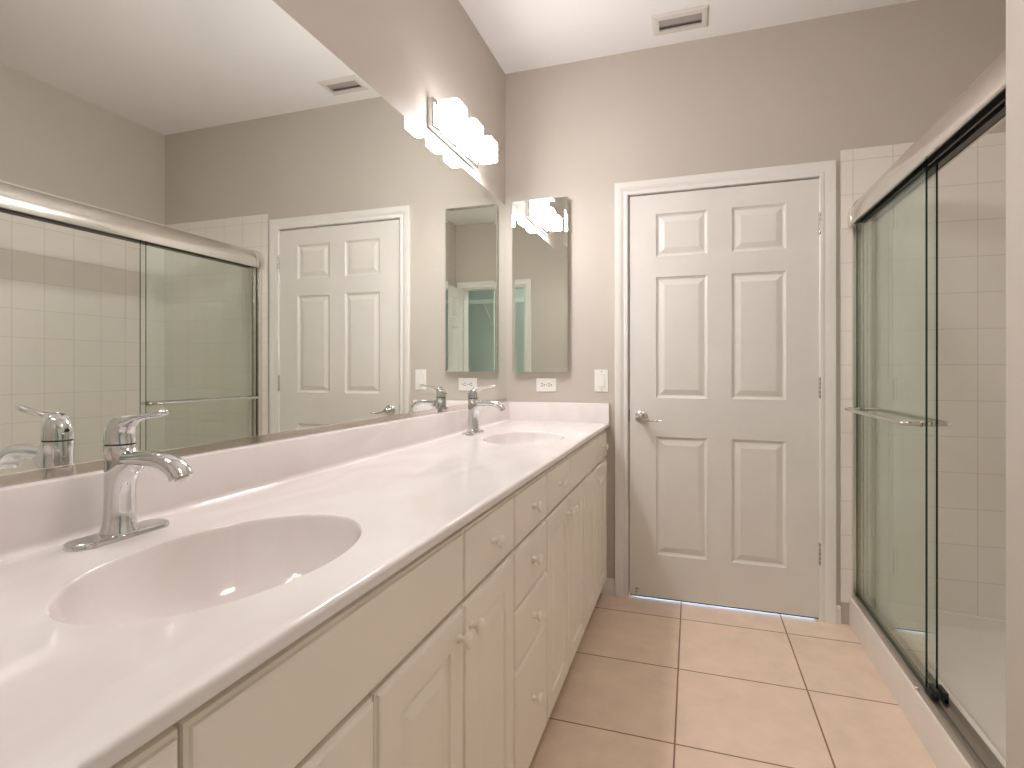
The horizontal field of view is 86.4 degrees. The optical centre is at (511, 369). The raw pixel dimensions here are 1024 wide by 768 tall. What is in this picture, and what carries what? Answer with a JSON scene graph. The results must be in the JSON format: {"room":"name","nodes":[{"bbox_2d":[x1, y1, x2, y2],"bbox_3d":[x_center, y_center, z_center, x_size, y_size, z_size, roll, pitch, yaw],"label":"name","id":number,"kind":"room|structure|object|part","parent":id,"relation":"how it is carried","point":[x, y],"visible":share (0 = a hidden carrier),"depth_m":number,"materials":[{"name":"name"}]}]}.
{"room":"bathroom","nodes":[
{"label":"bathroom","id":0,"kind":"room"},
{"bbox_2d":[273,0,504,204],"bbox_3d":[-0.541,-0.233,1.662,0.120,2.784,3.097,0,0,18],"label":"wall","id":1,"kind":"structure","parent":0,"point":[410,52],"depth_m":2.06,"materials":[{"name":"beige paint"}]},
{"bbox_2d":[0,0,506,487],"bbox_3d":[-0.479,-0.362,1.645,0.009,1.072,2.849,0,0,18],"label":"wall mirror","id":2,"kind":"object","parent":1,"relation":"attached to","point":[210,219],"visible":1,"depth_m":1.17,"materials":[{"name":"white mirror"}]},
{"bbox_2d":[0,401,508,550],"bbox_3d":[-0.472,0.229,1.640,0.026,0.110,2.855,0,0,18],"label":"backsplash","id":3,"kind":"structure","parent":1,"relation":"attached to","point":[32,512],"depth_m":1.13,"materials":[{"name":"stone"}]},
{"bbox_2d":[428,97,496,168],"bbox_3d":[-0.196,-0.999,2.323,0.122,0.115,0.474,0,0,18],"label":"vanity light","id":4,"kind":"object","parent":1,"relation":"attached to","point":[447,118],"visible":1,"depth_m":2.26,"materials":[{"name":"white glass"}]},
{"bbox_3d":[-0.232,-1.002,2.154,0.084,0.084,0.110,0,0,18],"label":"lamp shade","id":5,"kind":"part","parent":4,"relation":"part of","materials":[{"name":"white glass"}]},
{"bbox_3d":[-0.176,-1.002,2.322,0.084,0.084,0.110,0,0,18],"label":"lamp shade","id":6,"kind":"part","parent":4,"relation":"part of","materials":[{"name":"white glass"}]},
{"bbox_3d":[-0.121,-1.002,2.490,0.084,0.084,0.110,0,0,18],"label":"lamp shade","id":7,"kind":"part","parent":4,"relation":"part of","materials":[{"name":"white glass"}]},
{"bbox_2d":[459,0,915,73],"bbox_3d":[0.723,-1.665,1.245,2.770,0.080,3.097,0,0,18],"label":"ceiling","id":8,"kind":"structure","parent":0,"point":[521,35],"depth_m":2.55,"materials":[{"name":"white paint"}]},
{"bbox_2d":[651,4,708,35],"bbox_3d":[0.783,-1.620,2.541,0.251,0.009,0.160,0,0,18],"label":"ceiling vent","id":9,"kind":"object","parent":8,"relation":"in","point":[695,17],"visible":1,"depth_m":2.53,"materials":[{"name":"white metal"}]},
{"bbox_2d":[529,593,936,767],"bbox_3d":[0.749,1.189,1.326,2.770,0.060,5.287,0,0,18],"label":"floor","id":10,"kind":"structure","parent":0,"point":[649,682],"depth_m":1.93,"materials":[{"name":"beige tile"}]},
{"bbox_2d":[110,495,512,767],"bbox_3d":[-0.446,0.726,0.808,0.584,0.866,1.292,0,0,18],"label":"vanity cabinet","id":11,"kind":"object","parent":10,"relation":"on","point":[416,671],"visible":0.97,"depth_m":0.80,"materials":[{"name":"beige paint"}]},
{"bbox_3d":[-0.339,0.375,0.322,0.018,0.134,0.314,0,0,18],"label":"drawer","id":12,"kind":"part","parent":11,"relation":"part of","materials":[{"name":"beige paint"}]},
{"bbox_2d":[0,401,609,767],"bbox_3d":[-0.213,0.293,1.555,0.570,0.237,2.855,0,0,18],"label":"countertop","id":13,"kind":"structure","parent":11,"relation":"on","point":[103,650],"depth_m":0.85,"materials":[{"name":"stone"}]},
{"bbox_2d":[62,409,193,551],"bbox_3d":[-0.590,0.169,0.880,0.173,0.211,0.163,0,0,18],"label":"sink faucet","id":14,"kind":"object","parent":13,"relation":"on","point":[123,461],"visible":1,"depth_m":0.88,"materials":[{"name":"silver metal"}]},
{"bbox_3d":[-0.645,0.269,0.898,0.055,0.009,0.163,0,0,18],"label":"deck plate","id":15,"kind":"part","parent":14,"relation":"part of","materials":[{"name":"silver metal"}]},
{"bbox_3d":[-0.642,0.098,0.900,0.054,0.045,0.045,0,0,-16],"label":"handle","id":16,"kind":"part","parent":14,"relation":"part of","materials":[{"name":"silver metal"}]},
{"bbox_3d":[-0.597,0.083,0.883,0.100,0.039,0.034,0,0,18],"label":"lever","id":17,"kind":"part","parent":14,"relation":"part of","materials":[{"name":"silver metal"}]},
{"bbox_3d":[-0.571,0.154,0.874,0.134,0.047,0.037,0,0,18],"label":"spout","id":18,"kind":"part","parent":14,"relation":"part of","materials":[{"name":"silver metal"}]},
{"bbox_2d":[45,514,361,625],"bbox_3d":[-0.411,0.342,0.810,0.310,0.137,0.464,0,0,18],"label":"sink basin","id":19,"kind":"object","parent":13,"relation":"in","point":[213,574],"depth_m":0.88,"materials":[{"name":"white ceramic"}]},
{"bbox_2d":[462,385,505,435],"bbox_3d":[-0.110,0.169,2.328,0.173,0.211,0.163,0,0,18],"label":"sink faucet","id":20,"kind":"object","parent":13,"relation":"on","point":[475,405],"visible":1,"depth_m":2.32,"materials":[{"name":"silver metal"}]},
{"bbox_3d":[-0.166,0.269,2.346,0.055,0.009,0.163,0,0,18],"label":"deck plate","id":21,"kind":"part","parent":20,"relation":"part of","materials":[{"name":"silver metal"}]},
{"bbox_3d":[-0.164,0.098,2.343,0.045,0.045,0.054,0,0,-38],"label":"handle","id":22,"kind":"part","parent":20,"relation":"part of","materials":[{"name":"silver metal"}]},
{"bbox_3d":[-0.118,0.083,2.330,0.100,0.039,0.034,0,0,18],"label":"lever","id":23,"kind":"part","parent":20,"relation":"part of","materials":[{"name":"silver metal"}]},
{"bbox_3d":[-0.092,0.154,2.322,0.134,0.047,0.037,0,0,18],"label":"spout","id":24,"kind":"part","parent":20,"relation":"part of","materials":[{"name":"silver metal"}]},
{"bbox_2d":[483,432,563,444],"bbox_3d":[0.049,0.342,2.201,0.314,0.137,0.446,0,0,18],"label":"sink basin","id":25,"kind":"object","parent":13,"relation":"in","point":[496,438],"depth_m":2.38,"materials":[{"name":"white ceramic"}]},
{"bbox_3d":[-0.242,0.760,0.615,0.018,0.618,0.296,0,0,18],"label":"door","id":26,"kind":"part","parent":11,"relation":"part of","materials":[{"name":"beige paint"}]},
{"bbox_3d":[-0.147,0.760,0.903,0.018,0.618,0.300,0,0,18],"label":"door","id":27,"kind":"part","parent":11,"relation":"part of","materials":[{"name":"beige paint"}]},
{"bbox_3d":[-0.086,0.501,1.012,0.029,0.030,0.030,0,0,18],"label":"knob","id":28,"kind":"part","parent":11,"relation":"part of","materials":[{"name":"beige paint"}]},
{"bbox_3d":[-0.068,0.501,1.068,0.029,0.030,0.030,0,0,18],"label":"knob","id":29,"kind":"part","parent":11,"relation":"part of","materials":[{"name":"beige paint"}]},
{"bbox_3d":[-0.051,0.760,1.195,0.018,0.618,0.306,0,0,18],"label":"door","id":30,"kind":"part","parent":11,"relation":"part of","materials":[{"name":"beige paint"}]},
{"bbox_3d":[-0.051,0.375,1.195,0.018,0.134,0.306,0,0,18],"label":"drawer","id":31,"kind":"part","parent":11,"relation":"part of","materials":[{"name":"beige paint"}]},
{"bbox_3d":[-0.028,0.373,1.188,0.029,0.030,0.030,0,0,18],"label":"knob","id":32,"kind":"part","parent":11,"relation":"part of","materials":[{"name":"beige paint"}]},
{"bbox_2d":[509,472,545,767],"bbox_3d":[-0.193,0.726,1.574,0.584,0.866,0.318,0,0,18],"label":"base cabinet","id":33,"kind":"object","parent":10,"relation":"on","point":[528,552],"visible":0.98,"depth_m":1.46,"materials":[{"name":"beige paint"}]},
{"bbox_3d":[0.048,0.523,1.494,0.018,0.146,0.314,0,0,18],"label":"drawer","id":34,"kind":"part","parent":33,"relation":"part of","materials":[{"name":"beige paint"}]},
{"bbox_3d":[0.048,0.375,1.494,0.018,0.134,0.314,0,0,18],"label":"drawer","id":35,"kind":"part","parent":33,"relation":"part of","materials":[{"name":"beige paint"}]},
{"bbox_3d":[0.048,0.911,1.494,0.018,0.316,0.314,0,0,18],"label":"drawer","id":36,"kind":"part","parent":33,"relation":"part of","materials":[{"name":"beige paint"}]},
{"bbox_3d":[0.048,0.674,1.494,0.018,0.146,0.314,0,0,18],"label":"drawer","id":37,"kind":"part","parent":33,"relation":"part of","materials":[{"name":"beige paint"}]},
{"bbox_3d":[0.071,0.897,1.490,0.029,0.030,0.030,0,0,18],"label":"knob","id":38,"kind":"part","parent":33,"relation":"part of","materials":[{"name":"beige paint"}]},
{"bbox_3d":[0.071,0.673,1.490,0.029,0.030,0.030,0,0,18],"label":"knob","id":39,"kind":"part","parent":33,"relation":"part of","materials":[{"name":"beige paint"}]},
{"bbox_3d":[0.071,0.519,1.490,0.029,0.030,0.030,0,0,18],"label":"knob","id":40,"kind":"part","parent":33,"relation":"part of","materials":[{"name":"beige paint"}]},
{"bbox_3d":[0.071,0.373,1.490,0.029,0.030,0.030,0,0,18],"label":"knob","id":41,"kind":"part","parent":33,"relation":"part of","materials":[{"name":"beige paint"}]},
{"bbox_2d":[543,430,607,721],"bbox_3d":[0.051,0.726,2.315,0.584,0.866,1.243,0,0,18],"label":"vanity cabinet","id":42,"kind":"object","parent":10,"relation":"on","point":[575,519],"visible":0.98,"depth_m":1.97,"materials":[{"name":"beige paint"}]},
{"bbox_3d":[0.146,0.375,1.792,0.018,0.134,0.304,0,0,18],"label":"drawer","id":43,"kind":"part","parent":42,"relation":"part of","materials":[{"name":"beige paint"}]},
{"bbox_3d":[0.146,0.760,1.792,0.018,0.618,0.304,0,0,18],"label":"door","id":44,"kind":"part","parent":42,"relation":"part of","materials":[{"name":"beige paint"}]},
{"bbox_3d":[0.169,0.373,1.784,0.029,0.030,0.030,0,0,18],"label":"knob","id":45,"kind":"part","parent":42,"relation":"part of","materials":[{"name":"beige paint"}]},
{"bbox_3d":[0.208,0.501,1.903,0.029,0.030,0.030,0,0,18],"label":"knob","id":46,"kind":"part","parent":42,"relation":"part of","materials":[{"name":"beige paint"}]},
{"bbox_3d":[0.241,0.760,2.079,0.018,0.618,0.293,0,0,18],"label":"door","id":47,"kind":"part","parent":42,"relation":"part of","materials":[{"name":"beige paint"}]},
{"bbox_3d":[0.226,0.501,1.958,0.029,0.030,0.030,0,0,18],"label":"knob","id":48,"kind":"part","parent":42,"relation":"part of","materials":[{"name":"beige paint"}]},
{"bbox_3d":[0.335,0.760,2.363,0.018,0.618,0.296,0,0,18],"label":"door","id":49,"kind":"part","parent":42,"relation":"part of","materials":[{"name":"beige paint"}]},
{"bbox_3d":[0.395,0.501,2.471,0.029,0.030,0.030,0,0,18],"label":"knob","id":50,"kind":"part","parent":42,"relation":"part of","materials":[{"name":"beige paint"}]},
{"bbox_3d":[0.430,0.375,2.652,0.018,0.134,0.304,0,0,18],"label":"drawer","id":51,"kind":"part","parent":42,"relation":"part of","materials":[{"name":"beige paint"}]},
{"bbox_3d":[0.430,0.760,2.652,0.018,0.618,0.304,0,0,18],"label":"door","id":52,"kind":"part","parent":42,"relation":"part of","materials":[{"name":"beige paint"}]},
{"bbox_2d":[849,597,1005,767],"bbox_3d":[1.699,1.094,1.626,0.852,0.130,1.519,0,0,18],"label":"shower pan","id":53,"kind":"object","parent":10,"relation":"on","point":[971,647],"visible":0.79,"depth_m":2.01,"materials":[{"name":"white plastic"}]},
{"bbox_2d":[505,0,1005,624],"bbox_3d":[1.243,-0.233,2.641,2.656,2.784,0.120,0,0,18],"label":"wall","id":54,"kind":"structure","parent":0,"point":[812,90],"depth_m":2.67,"materials":[{"name":"beige paint"}]},
{"bbox_2d":[512,197,567,371],"bbox_3d":[0.151,-0.448,2.919,0.304,0.917,0.034,0,0,18],"label":"medicine cabinet","id":55,"kind":"object","parent":54,"relation":"attached to","point":[540,226],"visible":1,"depth_m":2.90,"materials":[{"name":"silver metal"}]},
{"bbox_2d":[536,378,556,391],"bbox_3d":[0.184,0.081,2.922,0.112,0.072,0.008,0,0,18],"label":"wall outlet","id":56,"kind":"object","parent":54,"relation":"attached to","point":[542,384],"visible":1,"depth_m":2.92,"materials":[{"name":"white plastic"}]},
{"bbox_2d":[509,402,608,422],"bbox_3d":[0.242,0.229,2.897,0.544,0.110,0.020,0,0,18],"label":"backsplash","id":57,"kind":"structure","parent":54,"relation":"attached to","point":[527,411],"depth_m":2.88,"materials":[{"name":"stone"}]},
{"bbox_2d":[595,370,607,391],"bbox_3d":[0.463,0.057,2.829,0.070,0.115,0.012,0,0,18],"label":"light switch","id":58,"kind":"object","parent":54,"relation":"attached to","point":[601,376],"visible":1,"depth_m":2.83,"materials":[{"name":"white plastic"}]},
{"bbox_2d":[601,578,614,594],"bbox_3d":[0.495,1.118,2.819,0.072,0.082,0.011,0,0,18],"label":"baseboard","id":59,"kind":"structure","parent":54,"relation":"attached to","point":[608,588],"depth_m":2.81,"materials":[{"name":"white paint"}]},
{"bbox_2d":[629,179,820,618],"bbox_3d":[1.009,0.135,2.644,0.873,2.036,0.099,0,0,18],"label":"door","id":60,"kind":"structure","parent":54,"relation":"in","point":[725,386],"depth_m":2.64,"materials":[{"name":"white paint"}]},
{"bbox_3d":[0.648,0.238,2.743,0.066,0.066,0.061,0,0,18],"label":"handle","id":61,"kind":"part","parent":60,"relation":"part of","materials":[{"name":"silver metal"}]},
{"bbox_3d":[0.691,0.246,2.712,0.100,0.030,0.017,0,0,18],"label":"lever","id":62,"kind":"part","parent":60,"relation":"part of","materials":[{"name":"silver metal"}]},
{"bbox_2d":[615,160,835,623],"bbox_3d":[1.022,0.102,2.704,1.000,2.115,0.138,0,0,18],"label":"door frame","id":63,"kind":"structure","parent":54,"relation":"attached to","point":[825,170],"depth_m":2.55,"materials":[{"name":"white paint"}]},
{"bbox_2d":[836,605,840,623],"bbox_3d":[1.489,1.118,2.491,0.019,0.082,0.011,0,0,18],"label":"baseboard","id":64,"kind":"structure","parent":54,"relation":"attached to","point":[838,607],"depth_m":2.49,"materials":[{"name":"white paint"}]},
{"bbox_2d":[840,132,1005,618],"bbox_3d":[1.920,0.029,2.350,0.889,2.060,0.008,0,0,18],"label":"tiled wall","id":65,"kind":"structure","parent":54,"relation":"attached to","point":[971,188],"depth_m":2.38,"materials":[{"name":"white tile"}]},
{"bbox_2d":[845,159,927,687],"bbox_3d":[1.407,0.171,2.103,0.073,1.700,0.762,0,0,18],"label":"sliding glass panel","id":66,"kind":"object","parent":65,"relation":"attached to","point":[857,409],"visible":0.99,"depth_m":1.73,"materials":[{"name":"clear glass"}]},
{"bbox_2d":[863,159,952,689],"bbox_3d":[1.483,0.171,2.071,0.073,1.700,0.775,0,0,18],"label":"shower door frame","id":67,"kind":"structure","parent":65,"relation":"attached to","point":[932,422],"depth_m":1.71,"materials":[{"name":"silver metal"}]},
{"bbox_2d":[1006,0,1023,767],"bbox_3d":[1.206,-0.233,0.284,0.950,2.784,1.336,0,0,18],"label":"wall","id":68,"kind":"structure","parent":0,"point":[1014,9],"depth_m":1.03,"materials":[{"name":"beige paint"}]},
{"bbox_2d":[847,49,1005,767],"bbox_3d":[1.334,0.133,1.747,0.104,1.793,1.503,0,0,18],"label":"shower door frame","id":69,"kind":"object","parent":68,"relation":"attached to","point":[981,107],"visible":0.97,"depth_m":1.98,"materials":[{"name":"metal"}]},
{"bbox_3d":[1.567,0.182,2.447,0.070,1.661,0.026,0,0,18],"label":"rail","id":70,"kind":"part","parent":69,"relation":"part of","materials":[{"name":"metal"}]}
]}

